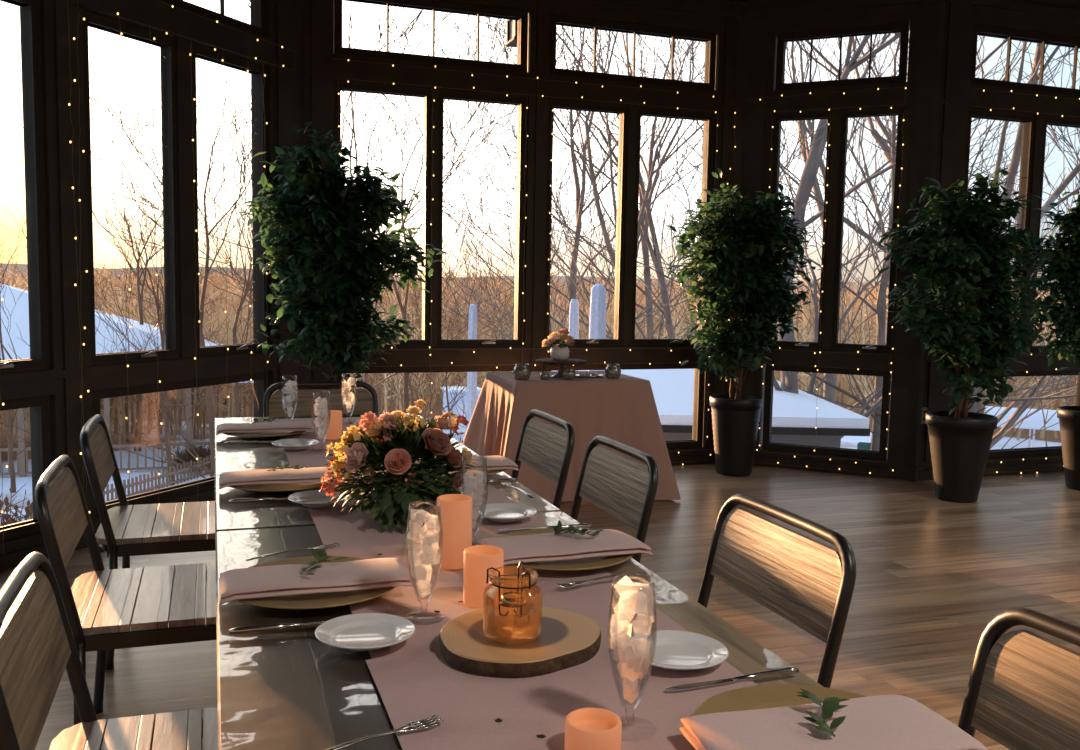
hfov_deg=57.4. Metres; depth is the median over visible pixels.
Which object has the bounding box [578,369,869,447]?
outbuilding
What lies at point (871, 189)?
bare tree
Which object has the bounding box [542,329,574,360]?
bouquet
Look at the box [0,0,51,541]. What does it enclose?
window
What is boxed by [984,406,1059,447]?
canopy
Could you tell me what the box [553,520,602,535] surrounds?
leaf sprig
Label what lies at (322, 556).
leaf sprig
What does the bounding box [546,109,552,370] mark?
string
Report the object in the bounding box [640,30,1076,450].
bare tree
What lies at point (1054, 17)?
wall
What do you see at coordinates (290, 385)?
crushed ice
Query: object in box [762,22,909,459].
window
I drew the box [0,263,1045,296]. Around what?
ridge
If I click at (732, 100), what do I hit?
string
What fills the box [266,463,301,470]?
leaf sprig
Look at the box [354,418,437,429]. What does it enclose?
folded napkin
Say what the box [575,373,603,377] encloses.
tray
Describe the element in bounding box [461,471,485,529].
crushed ice
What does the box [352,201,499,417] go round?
bare tree
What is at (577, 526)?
table knife
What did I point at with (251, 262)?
string
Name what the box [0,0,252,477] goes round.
bare tree
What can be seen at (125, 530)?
chair
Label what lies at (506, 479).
table knife
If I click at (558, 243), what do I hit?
bare tree
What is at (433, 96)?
string
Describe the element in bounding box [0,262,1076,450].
woodland
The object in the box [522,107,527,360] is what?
string
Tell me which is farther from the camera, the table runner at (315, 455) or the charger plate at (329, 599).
the table runner at (315, 455)
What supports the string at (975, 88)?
attached to the wall at (1054, 17)
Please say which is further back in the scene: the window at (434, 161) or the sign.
the sign
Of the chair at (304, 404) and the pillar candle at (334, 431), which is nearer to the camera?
the pillar candle at (334, 431)
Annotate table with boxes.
[214,413,560,532]
[215,511,822,749]
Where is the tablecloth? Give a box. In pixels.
[463,371,680,502]
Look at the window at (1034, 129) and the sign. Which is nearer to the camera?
the window at (1034, 129)
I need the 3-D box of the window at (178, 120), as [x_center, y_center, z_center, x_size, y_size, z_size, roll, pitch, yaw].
[-1.980,-0.854,5.444,0.140,3.063,1.353,4,6,25]
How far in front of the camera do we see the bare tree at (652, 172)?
17.58 m
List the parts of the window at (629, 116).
casement sash, sash, transom sash, casement sash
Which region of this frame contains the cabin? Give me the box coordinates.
[442,386,480,442]
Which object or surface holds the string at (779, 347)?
attached to the wall at (766, 18)
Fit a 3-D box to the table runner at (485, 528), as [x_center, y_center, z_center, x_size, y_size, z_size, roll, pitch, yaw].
[-0.090,0.374,2.387,0.219,0.005,0.264,-1,6,-18]
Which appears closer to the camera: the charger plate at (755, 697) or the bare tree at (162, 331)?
the charger plate at (755, 697)
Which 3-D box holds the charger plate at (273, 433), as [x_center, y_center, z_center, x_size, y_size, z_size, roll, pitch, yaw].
[-1.049,0.213,3.748,0.330,0.017,0.330,-1,6,-18]
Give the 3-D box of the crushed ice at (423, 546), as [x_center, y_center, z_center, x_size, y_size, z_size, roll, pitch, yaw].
[-0.202,0.311,1.727,0.057,0.163,0.056,3,6,22]
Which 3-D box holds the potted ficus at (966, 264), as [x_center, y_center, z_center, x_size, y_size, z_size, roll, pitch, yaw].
[2.713,-0.253,6.288,1.198,2.124,0.767,0,6,-13]
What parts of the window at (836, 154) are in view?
casement sash, sash, transom sash, casement sash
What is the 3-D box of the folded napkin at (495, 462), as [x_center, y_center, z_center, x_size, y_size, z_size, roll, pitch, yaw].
[-0.254,0.276,3.051,0.345,0.029,0.167,-1,6,-18]
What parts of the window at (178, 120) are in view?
casement sash, sash, transom sash, casement sash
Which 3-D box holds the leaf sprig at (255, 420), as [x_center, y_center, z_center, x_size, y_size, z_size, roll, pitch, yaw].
[-1.042,0.171,3.734,0.108,0.021,0.051,-3,7,-35]
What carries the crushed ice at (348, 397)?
in the water glass
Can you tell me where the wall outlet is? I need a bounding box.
[921,407,926,423]
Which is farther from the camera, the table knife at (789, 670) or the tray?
the tray
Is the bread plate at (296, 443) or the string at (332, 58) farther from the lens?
the string at (332, 58)
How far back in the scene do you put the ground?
41.94 m
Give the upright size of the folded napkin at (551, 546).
0.029 m
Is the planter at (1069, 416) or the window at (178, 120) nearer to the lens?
the window at (178, 120)
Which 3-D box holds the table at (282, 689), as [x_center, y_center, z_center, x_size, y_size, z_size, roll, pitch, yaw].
[-0.045,0.832,1.555,0.873,0.750,2.008,-1,6,-18]
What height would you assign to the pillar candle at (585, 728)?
0.043 m
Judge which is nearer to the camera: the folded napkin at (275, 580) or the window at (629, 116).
the folded napkin at (275, 580)
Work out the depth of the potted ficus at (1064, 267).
6.40 m
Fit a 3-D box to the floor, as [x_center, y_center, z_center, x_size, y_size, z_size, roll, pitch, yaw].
[2.435,1.379,1.842,13.884,0.300,11.890,-1,6,-18]
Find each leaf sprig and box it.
[252,418,279,423]
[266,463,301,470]
[301,549,347,574]
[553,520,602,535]
[797,688,849,736]
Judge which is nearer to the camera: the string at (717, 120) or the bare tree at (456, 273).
the string at (717, 120)
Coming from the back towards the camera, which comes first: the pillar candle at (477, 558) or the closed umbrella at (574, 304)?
the closed umbrella at (574, 304)
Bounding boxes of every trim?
[304,0,311,388]
[725,2,751,393]
[894,0,945,481]
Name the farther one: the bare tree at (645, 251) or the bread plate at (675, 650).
the bare tree at (645, 251)
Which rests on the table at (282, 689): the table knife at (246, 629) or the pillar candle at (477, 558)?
the table knife at (246, 629)
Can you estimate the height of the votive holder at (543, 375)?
0.045 m
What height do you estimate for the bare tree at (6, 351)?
8.644 m
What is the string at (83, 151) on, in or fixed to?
hanging from the wall at (62, 382)
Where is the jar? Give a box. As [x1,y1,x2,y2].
[483,561,542,643]
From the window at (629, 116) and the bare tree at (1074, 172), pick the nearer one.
the window at (629, 116)
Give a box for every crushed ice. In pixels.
[282,380,296,416]
[314,396,328,439]
[342,377,355,412]
[407,509,440,597]
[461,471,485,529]
[610,576,653,702]
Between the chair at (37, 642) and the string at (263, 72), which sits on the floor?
the chair at (37, 642)
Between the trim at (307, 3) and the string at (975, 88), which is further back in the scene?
the string at (975, 88)
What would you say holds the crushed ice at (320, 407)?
in the water glass
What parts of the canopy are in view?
post, post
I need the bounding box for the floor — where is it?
[0,464,1079,749]
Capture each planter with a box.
[710,394,762,475]
[925,411,997,502]
[1057,406,1079,490]
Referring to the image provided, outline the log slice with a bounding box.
[439,606,600,677]
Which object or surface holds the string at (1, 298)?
hanging from the wall at (62, 382)
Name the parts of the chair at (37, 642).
panel, frame, seat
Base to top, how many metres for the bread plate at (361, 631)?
0.020 m
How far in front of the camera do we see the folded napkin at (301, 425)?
3.68 m
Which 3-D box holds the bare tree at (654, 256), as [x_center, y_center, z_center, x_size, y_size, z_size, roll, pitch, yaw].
[0.335,-2.523,18.776,9.532,15.621,7.259,4,6,27]
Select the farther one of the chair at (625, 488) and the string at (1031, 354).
the string at (1031, 354)
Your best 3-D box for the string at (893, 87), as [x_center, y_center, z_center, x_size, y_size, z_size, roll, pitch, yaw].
[2.023,-1.942,7.016,1.093,0.146,0.018,4,6,25]
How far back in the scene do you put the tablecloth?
6.13 m
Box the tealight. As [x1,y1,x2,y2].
[502,592,523,605]
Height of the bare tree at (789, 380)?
16.296 m
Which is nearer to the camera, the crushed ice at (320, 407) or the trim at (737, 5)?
the crushed ice at (320, 407)
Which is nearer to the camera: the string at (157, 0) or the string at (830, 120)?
the string at (157, 0)
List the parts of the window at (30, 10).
casement sash, sash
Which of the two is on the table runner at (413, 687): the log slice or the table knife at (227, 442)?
the log slice
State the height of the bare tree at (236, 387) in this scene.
12.010 m
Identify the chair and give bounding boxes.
[0,552,217,749]
[34,455,216,724]
[80,414,214,669]
[263,381,377,416]
[511,409,574,508]
[570,436,658,562]
[697,494,855,687]
[958,608,1079,749]
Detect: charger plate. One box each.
[222,431,304,437]
[228,468,321,491]
[238,556,394,608]
[417,469,506,476]
[496,529,633,570]
[691,684,867,715]
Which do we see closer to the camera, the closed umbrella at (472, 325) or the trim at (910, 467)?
the trim at (910, 467)
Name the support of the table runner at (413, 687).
on the table at (282, 689)
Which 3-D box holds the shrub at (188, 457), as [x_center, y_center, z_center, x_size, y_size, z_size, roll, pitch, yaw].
[-11.938,2.903,34.489,2.402,1.252,2.833,-1,6,-22]
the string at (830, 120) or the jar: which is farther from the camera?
the string at (830, 120)
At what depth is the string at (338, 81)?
6.29 m
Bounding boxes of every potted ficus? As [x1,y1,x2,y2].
[237,122,447,388]
[666,168,822,475]
[877,167,1058,502]
[1012,191,1079,490]
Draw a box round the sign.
[857,442,870,449]
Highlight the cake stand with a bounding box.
[535,358,586,377]
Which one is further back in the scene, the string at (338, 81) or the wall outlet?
the wall outlet
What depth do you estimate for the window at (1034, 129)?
7.13 m
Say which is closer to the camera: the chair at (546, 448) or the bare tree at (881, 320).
the chair at (546, 448)
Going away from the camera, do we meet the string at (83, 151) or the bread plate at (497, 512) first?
the bread plate at (497, 512)
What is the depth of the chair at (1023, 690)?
1.62 m
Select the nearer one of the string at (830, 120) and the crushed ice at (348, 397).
the crushed ice at (348, 397)
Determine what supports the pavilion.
on the ground
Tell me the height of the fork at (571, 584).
0.008 m
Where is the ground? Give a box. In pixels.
[0,373,1074,523]
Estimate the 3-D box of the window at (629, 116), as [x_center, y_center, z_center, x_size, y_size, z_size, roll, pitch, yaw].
[0.639,-0.969,7.179,1.325,3.063,0.140,-1,6,-20]
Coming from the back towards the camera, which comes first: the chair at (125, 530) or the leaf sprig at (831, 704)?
the chair at (125, 530)
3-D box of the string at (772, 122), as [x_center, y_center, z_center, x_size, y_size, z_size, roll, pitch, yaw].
[1.671,-0.673,7.287,0.024,2.425,0.018,4,6,28]
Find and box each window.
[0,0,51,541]
[82,0,269,517]
[333,0,527,373]
[543,14,716,448]
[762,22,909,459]
[952,24,1079,458]
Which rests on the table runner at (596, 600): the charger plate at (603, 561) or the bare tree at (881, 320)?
the charger plate at (603, 561)
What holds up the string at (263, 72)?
hanging from the string at (157, 0)
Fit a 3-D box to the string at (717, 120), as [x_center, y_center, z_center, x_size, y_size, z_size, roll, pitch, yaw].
[1.278,-0.696,7.325,0.023,2.440,0.018,-1,6,-18]
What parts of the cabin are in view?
door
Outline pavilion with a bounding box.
[0,283,253,476]
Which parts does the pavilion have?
post, railing, post, post, post, post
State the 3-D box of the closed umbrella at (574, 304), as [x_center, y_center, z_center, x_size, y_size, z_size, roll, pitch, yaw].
[0.334,0.188,10.133,0.500,1.930,0.500,-1,6,-18]
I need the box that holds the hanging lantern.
[505,20,516,46]
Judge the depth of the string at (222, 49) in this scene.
5.63 m
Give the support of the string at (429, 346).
attached to the wall at (720, 17)
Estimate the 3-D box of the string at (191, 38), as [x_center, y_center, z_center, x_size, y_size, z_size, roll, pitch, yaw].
[-1.891,-0.545,5.418,0.018,2.540,0.050,4,6,25]
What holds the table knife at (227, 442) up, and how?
on the table at (227, 457)
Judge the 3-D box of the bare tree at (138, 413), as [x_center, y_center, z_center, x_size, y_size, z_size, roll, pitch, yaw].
[-14.648,-2.835,38.224,6.443,12.057,5.971,3,6,24]
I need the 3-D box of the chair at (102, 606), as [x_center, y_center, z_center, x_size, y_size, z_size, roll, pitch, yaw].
[-1.113,0.657,2.808,0.513,0.819,0.578,-1,6,-18]
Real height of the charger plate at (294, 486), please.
0.017 m
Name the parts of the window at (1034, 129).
casement sash, sash, transom sash, casement sash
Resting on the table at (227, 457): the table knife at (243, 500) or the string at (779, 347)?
the table knife at (243, 500)
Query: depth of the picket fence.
31.02 m
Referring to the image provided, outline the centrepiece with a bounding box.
[320,399,475,532]
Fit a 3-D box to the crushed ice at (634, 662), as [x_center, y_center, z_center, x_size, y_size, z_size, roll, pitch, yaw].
[0.122,0.352,1.309,0.057,0.170,0.058,-1,6,-18]
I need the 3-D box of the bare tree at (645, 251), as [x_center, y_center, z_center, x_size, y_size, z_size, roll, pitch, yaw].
[2.442,-3.765,26.199,11.953,16.797,8.347,-2,6,-33]
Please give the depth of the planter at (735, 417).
6.99 m
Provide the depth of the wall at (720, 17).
6.85 m
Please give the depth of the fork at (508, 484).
2.79 m
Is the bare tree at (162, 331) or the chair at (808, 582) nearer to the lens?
the chair at (808, 582)
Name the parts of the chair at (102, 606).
panel, frame, leg, leg, seat, seat frame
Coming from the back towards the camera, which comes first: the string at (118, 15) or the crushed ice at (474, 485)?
the string at (118, 15)
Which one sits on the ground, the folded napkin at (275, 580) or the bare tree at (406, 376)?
the bare tree at (406, 376)
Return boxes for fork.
[245,543,339,560]
[325,714,443,749]
[501,481,534,498]
[556,572,646,587]
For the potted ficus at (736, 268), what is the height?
2.167 m
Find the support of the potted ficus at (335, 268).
on the floor
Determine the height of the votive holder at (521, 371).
0.095 m
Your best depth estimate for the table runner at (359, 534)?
1.96 m
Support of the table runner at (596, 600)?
on the table at (227, 457)
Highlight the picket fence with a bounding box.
[29,455,210,519]
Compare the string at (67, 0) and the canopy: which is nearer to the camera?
the string at (67, 0)
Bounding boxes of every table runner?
[272,418,340,467]
[301,470,479,658]
[366,628,756,749]
[472,516,545,545]
[534,568,619,635]
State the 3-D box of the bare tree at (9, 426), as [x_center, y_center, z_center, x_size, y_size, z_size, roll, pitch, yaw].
[-16.428,-0.773,29.329,2.913,9.541,5.765,3,6,17]
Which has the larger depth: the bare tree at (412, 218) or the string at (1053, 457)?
the bare tree at (412, 218)
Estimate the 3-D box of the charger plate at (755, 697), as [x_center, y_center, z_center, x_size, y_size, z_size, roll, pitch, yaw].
[0.359,0.473,1.273,0.330,0.017,0.330,-1,6,-18]
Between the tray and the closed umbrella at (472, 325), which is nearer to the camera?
the tray
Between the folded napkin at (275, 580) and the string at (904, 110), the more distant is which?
the string at (904, 110)
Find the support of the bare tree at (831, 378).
on the ground
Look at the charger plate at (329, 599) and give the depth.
1.81 m
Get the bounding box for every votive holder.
[513,364,530,379]
[540,372,549,379]
[563,368,575,379]
[605,364,620,378]
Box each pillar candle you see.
[322,410,341,439]
[436,494,471,568]
[463,545,503,607]
[564,708,621,749]
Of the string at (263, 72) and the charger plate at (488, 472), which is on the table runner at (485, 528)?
the charger plate at (488, 472)
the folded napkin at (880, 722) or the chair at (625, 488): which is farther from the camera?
the chair at (625, 488)
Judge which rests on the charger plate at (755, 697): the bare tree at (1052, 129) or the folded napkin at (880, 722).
the folded napkin at (880, 722)
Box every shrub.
[0,483,32,526]
[163,440,210,472]
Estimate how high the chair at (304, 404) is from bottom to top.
0.819 m
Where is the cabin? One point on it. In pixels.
(463, 429)
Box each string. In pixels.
[0,298,7,554]
[67,0,89,512]
[74,0,87,491]
[109,0,294,70]
[118,15,130,477]
[150,37,161,498]
[189,38,199,501]
[222,49,228,414]
[247,70,252,416]
[263,72,269,387]
[332,58,718,112]
[338,81,339,156]
[367,346,709,367]
[430,96,434,412]
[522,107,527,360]
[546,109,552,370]
[706,120,717,442]
[723,100,735,381]
[754,347,891,369]
[756,87,905,112]
[757,449,893,474]
[759,122,772,445]
[814,120,830,450]
[886,110,904,449]
[931,457,1063,473]
[975,88,1079,116]
[1013,354,1078,372]
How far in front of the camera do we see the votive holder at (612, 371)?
6.25 m
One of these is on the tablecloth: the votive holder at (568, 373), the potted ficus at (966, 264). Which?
the votive holder at (568, 373)
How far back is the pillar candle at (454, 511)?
2.03 m
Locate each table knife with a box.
[225,441,272,443]
[229,498,288,502]
[229,621,325,633]
[486,478,516,482]
[498,524,591,531]
[665,667,798,691]
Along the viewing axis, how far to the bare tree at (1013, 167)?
17.51 m
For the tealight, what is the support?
in the jar
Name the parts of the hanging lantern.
smoked panel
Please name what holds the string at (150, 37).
hanging from the string at (157, 0)
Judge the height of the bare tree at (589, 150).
15.962 m
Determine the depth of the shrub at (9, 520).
16.68 m
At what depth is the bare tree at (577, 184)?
22.95 m
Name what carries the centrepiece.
on the table runner at (359, 534)
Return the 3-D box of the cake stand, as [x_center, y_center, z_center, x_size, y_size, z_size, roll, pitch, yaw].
[0.134,-0.041,6.307,0.330,0.108,0.330,-1,6,-18]
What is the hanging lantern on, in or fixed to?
hanging from the trim
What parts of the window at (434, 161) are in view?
casement sash, transom sash, sash, casement sash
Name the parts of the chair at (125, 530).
panel, frame, leg, leg, seat, seat frame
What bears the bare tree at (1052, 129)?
on the ground
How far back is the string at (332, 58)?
6.67 m
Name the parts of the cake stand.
stand plate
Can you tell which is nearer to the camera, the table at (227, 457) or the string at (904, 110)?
the table at (227, 457)
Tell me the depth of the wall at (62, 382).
4.81 m
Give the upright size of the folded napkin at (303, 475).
0.029 m
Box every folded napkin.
[216,421,312,434]
[219,467,346,488]
[219,558,412,604]
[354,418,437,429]
[415,455,518,470]
[476,529,652,564]
[680,694,987,749]
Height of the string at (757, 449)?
0.128 m
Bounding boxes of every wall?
[0,0,306,571]
[308,0,747,465]
[734,0,931,478]
[919,0,1079,480]
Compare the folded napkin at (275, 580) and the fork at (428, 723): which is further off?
the folded napkin at (275, 580)
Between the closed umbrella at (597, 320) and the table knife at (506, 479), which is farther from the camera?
the closed umbrella at (597, 320)
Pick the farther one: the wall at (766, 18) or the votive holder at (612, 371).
the wall at (766, 18)
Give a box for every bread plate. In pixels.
[272,438,318,449]
[288,490,349,506]
[315,613,415,650]
[478,503,536,521]
[626,630,728,670]
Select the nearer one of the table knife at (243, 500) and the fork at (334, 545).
the fork at (334, 545)
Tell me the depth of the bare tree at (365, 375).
14.63 m
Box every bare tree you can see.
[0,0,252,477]
[0,203,30,492]
[0,216,134,444]
[10,0,702,391]
[91,156,242,484]
[93,151,250,450]
[95,144,253,417]
[157,4,568,417]
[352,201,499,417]
[369,28,876,413]
[385,18,885,338]
[390,12,795,338]
[397,238,513,437]
[417,243,568,427]
[443,21,702,338]
[443,25,798,338]
[551,26,1075,448]
[630,34,1079,448]
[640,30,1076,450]
[694,37,1079,410]
[778,34,1070,454]
[779,33,1079,435]
[969,41,1079,446]
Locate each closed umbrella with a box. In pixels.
[467,304,476,428]
[569,299,578,370]
[588,284,605,370]
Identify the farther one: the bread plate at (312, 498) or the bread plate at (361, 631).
the bread plate at (312, 498)

